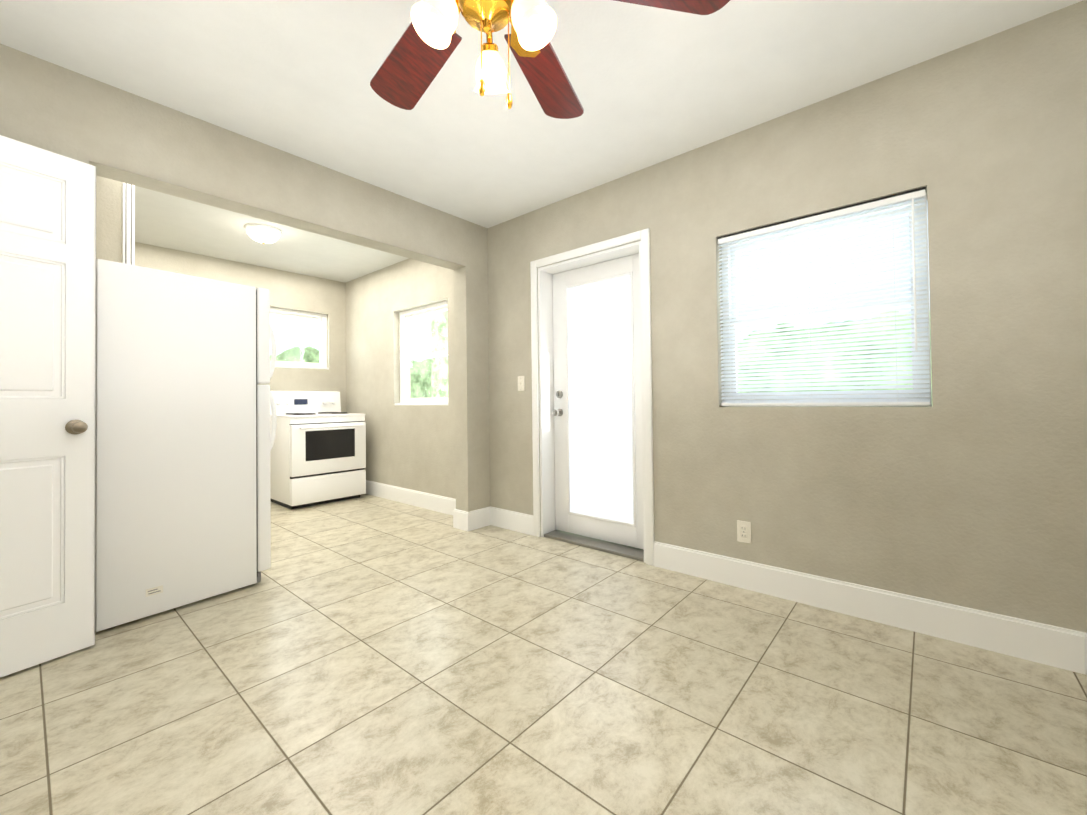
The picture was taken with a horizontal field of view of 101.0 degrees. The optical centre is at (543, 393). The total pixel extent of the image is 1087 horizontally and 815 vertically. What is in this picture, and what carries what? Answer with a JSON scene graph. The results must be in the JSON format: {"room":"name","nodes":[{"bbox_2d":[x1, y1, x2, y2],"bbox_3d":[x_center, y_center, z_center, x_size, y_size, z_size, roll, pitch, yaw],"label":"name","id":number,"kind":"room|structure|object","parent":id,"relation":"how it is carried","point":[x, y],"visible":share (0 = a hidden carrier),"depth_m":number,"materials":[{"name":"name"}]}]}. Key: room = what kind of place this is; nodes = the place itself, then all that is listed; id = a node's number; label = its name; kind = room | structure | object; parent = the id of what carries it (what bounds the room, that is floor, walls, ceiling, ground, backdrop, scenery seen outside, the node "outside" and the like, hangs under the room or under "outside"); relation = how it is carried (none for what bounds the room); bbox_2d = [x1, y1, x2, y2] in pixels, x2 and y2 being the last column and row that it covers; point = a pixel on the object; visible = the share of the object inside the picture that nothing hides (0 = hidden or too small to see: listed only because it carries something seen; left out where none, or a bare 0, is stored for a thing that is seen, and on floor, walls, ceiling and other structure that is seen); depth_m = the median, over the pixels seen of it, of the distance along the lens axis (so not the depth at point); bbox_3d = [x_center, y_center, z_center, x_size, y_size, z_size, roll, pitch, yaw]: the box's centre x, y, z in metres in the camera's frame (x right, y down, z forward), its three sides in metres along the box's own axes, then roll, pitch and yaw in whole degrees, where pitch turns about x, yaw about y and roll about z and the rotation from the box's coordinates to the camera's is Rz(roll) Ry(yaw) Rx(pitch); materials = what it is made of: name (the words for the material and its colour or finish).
{"room":"dining room","nodes":[
{"label":"dining room","id":0,"kind":"room"},
{"bbox_2d":[0,44,88,163],"bbox_3d":[-2.372,-0.162,1.678,0.155,2.500,0.930,-1,-1,41],"label":"wall","id":1,"kind":"structure","parent":0,"point":[44,104],"depth_m":1.89,"materials":[{"name":"paint"}]},
{"bbox_2d":[0,135,95,677],"bbox_3d":[-2.145,0.039,1.585,0.142,2.065,0.824,-1,-1,30],"label":"interior door","id":2,"kind":"structure","parent":1,"relation":"in","point":[47,374],"depth_m":1.81,"materials":[{"name":"white wood"}]},
{"bbox_2d":[96,175,121,262],"bbox_3d":[-3.073,-0.137,2.823,2.400,2.500,0.515,-1,-1,41],"label":"wall","id":3,"kind":"structure","parent":0,"point":[108,219],"depth_m":2.68,"materials":[{"name":"paint"}]},
{"bbox_2d":[122,182,134,264],"bbox_3d":[-2.557,-0.144,2.756,0.090,2.500,0.055,-1,-1,41],"label":"trim","id":4,"kind":"structure","parent":3,"relation":"attached to","point":[128,223],"depth_m":2.74,"materials":[{"name":"white wood"}]},
{"bbox_2d":[135,242,345,411],"bbox_3d":[-3.618,-0.110,4.183,0.200,2.500,3.510,-1,-1,41],"label":"wall","id":5,"kind":"structure","parent":0,"point":[300,292],"depth_m":4.99,"materials":[{"name":"paint"}]},
{"bbox_2d":[270,307,328,369],"bbox_3d":[-2.858,-0.616,5.048,0.146,0.657,0.808,-1,-1,41],"label":"kitchen window","id":6,"kind":"structure","parent":5,"relation":"in","point":[322,330],"depth_m":5.17,"materials":[{"name":"white"}]},
{"bbox_2d":[89,77,487,269],"bbox_3d":[-1.307,-1.229,2.950,0.155,0.355,2.380,-1,-1,41],"label":"beam","id":7,"kind":"structure","parent":0,"point":[131,130],"depth_m":2.50,"materials":[{"name":"paint"}]},
{"bbox_2d":[89,156,487,271],"bbox_3d":[-1.305,-1.042,2.947,0.155,0.020,2.380,-1,-1,41],"label":"soffit","id":8,"kind":"structure","parent":7,"relation":"attached to","point":[120,173],"depth_m":2.53,"materials":[{"name":"paint"}]},
{"bbox_2d":[454,266,489,511],"bbox_3d":[-0.595,0.034,3.743,0.155,2.125,0.240,-1,-1,41],"label":"pillar","id":9,"kind":"structure","parent":0,"point":[472,424],"depth_m":3.67,"materials":[{"name":"paint"}]},
{"bbox_2d":[0,0,1082,282],"bbox_3d":[-0.989,-1.474,2.064,7.000,0.100,3.710,-1,-1,41],"label":"ceiling","id":10,"kind":"structure","parent":0,"point":[652,86],"depth_m":2.05,"materials":[{"name":"paint"}]},
{"bbox_2d":[244,223,281,243],"bbox_3d":[-2.355,-1.323,3.770,0.270,0.118,0.270,-1,-1,41],"label":"kitchen ceiling light","id":11,"kind":"object","parent":10,"relation":"attached to","point":[262,233],"visible":1,"depth_m":3.70,"materials":[{"name":"white glass"}]},
{"bbox_2d":[370,0,729,118],"bbox_3d":[-0.141,-1.071,1.105,1.304,0.753,1.256,-1,-1,41],"label":"ceiling fan","id":12,"kind":"object","parent":10,"relation":"hanging from","point":[418,56],"visible":1,"depth_m":1.25,"materials":[{"name":"brown wood"}]},
{"bbox_2d":[0,494,1086,814],"bbox_3d":[-0.957,1.126,2.026,7.000,0.100,3.710,-1,-1,41],"label":"floor","id":13,"kind":"structure","parent":0,"point":[364,654],"depth_m":1.54,"materials":[{"name":"tile"}]},
{"bbox_2d":[95,259,276,631],"bbox_3d":[-2.092,0.235,2.561,0.751,1.725,0.785,-1,-1,36],"label":"fridge","id":14,"kind":"object","parent":13,"relation":"on","point":[185,440],"visible":0.96,"depth_m":2.26,"materials":[{"name":"white metal"}]},
{"bbox_2d":[270,391,365,509],"bbox_3d":[-2.415,0.547,4.802,0.754,1.175,0.768,-1,-1,41],"label":"stove","id":15,"kind":"object","parent":13,"relation":"on","point":[318,453],"visible":1,"depth_m":4.59,"materials":[{"name":"white metal"}]},
{"bbox_2d":[346,0,1086,632],"bbox_3d":[0.170,-0.168,3.377,7.000,2.500,0.200,-1,-1,41],"label":"wall","id":16,"kind":"structure","parent":0,"point":[968,488],"depth_m":2.06,"materials":[{"name":"paint"}]},
{"bbox_2d":[394,300,447,404],"bbox_3d":[-1.184,-0.385,4.516,0.928,0.997,0.156,-1,-1,41],"label":"kitchen window","id":17,"kind":"structure","parent":16,"relation":"in","point":[405,317],"depth_m":4.66,"materials":[{"name":"white"}]},
{"bbox_2d":[366,480,481,523],"bbox_3d":[-1.468,1.045,4.636,2.370,0.150,0.016,-1,-1,41],"label":"baseboard","id":18,"kind":"structure","parent":16,"relation":"attached to","point":[442,504],"depth_m":4.37,"materials":[{"name":"white wood"}]},
{"bbox_2d":[486,506,533,535],"bbox_3d":[-0.261,1.016,3.600,0.500,0.150,0.016,-1,-1,41],"label":"baseboard","id":19,"kind":"structure","parent":16,"relation":"attached to","point":[498,517],"depth_m":3.59,"materials":[{"name":"white wood"}]},
{"bbox_2d":[518,376,524,390],"bbox_3d":[-0.181,-0.082,3.533,0.072,0.116,0.020,-1,-1,41],"label":"light switch","id":20,"kind":"object","parent":16,"relation":"attached to","point":[521,384],"visible":1,"depth_m":3.53,"materials":[{"name":"white plastic"}]},
{"bbox_2d":[530,228,653,565],"bbox_3d":[0.360,0.023,3.200,1.002,2.107,0.216,-1,-1,41],"label":"door frame","id":21,"kind":"structure","parent":16,"relation":"in","point":[546,399],"depth_m":3.33,"materials":[{"name":"white wood"}]},
{"bbox_2d":[552,253,643,549],"bbox_3d":[0.393,0.052,3.231,0.844,1.998,0.114,-1,-1,41],"label":"exterior door","id":22,"kind":"structure","parent":16,"relation":"in","point":[597,413],"depth_m":3.25,"materials":[{"name":"white glass"}]},
{"bbox_2d":[737,520,750,543],"bbox_3d":[1.092,0.752,2.444,0.072,0.116,0.010,-1,-1,41],"label":"electrical outlet","id":23,"kind":"object","parent":16,"relation":"attached to","point":[744,531],"visible":1,"depth_m":2.44,"materials":[{"name":"white plastic"}]},
{"bbox_2d":[717,187,931,405],"bbox_3d":[1.390,-0.419,2.314,0.911,0.967,0.166,-1,-1,41],"label":"window blind","id":24,"kind":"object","parent":16,"relation":"in","point":[911,205],"depth_m":2.22,"materials":[{"name":"white plastic"}]},
{"bbox_2d":[654,541,1086,674],"bbox_3d":[1.642,0.968,1.967,2.513,0.150,0.016,-1,-1,41],"label":"baseboard","id":25,"kind":"structure","parent":16,"relation":"attached to","point":[1054,646],"depth_m":2.01,"materials":[{"name":"white"}]},
{"label":"outside","id":26,"kind":"structure","parent":0,"visible":0},
{"bbox_2d":[270,219,931,397],"bbox_3d":[-1.795,-1.407,2.506,18.000,7.000,9.730,-1,-1,41],"label":"trees","id":27,"kind":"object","parent":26,"point":[434,382],"depth_m":5.13,"materials":[{"name":"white plant"}]}
]}

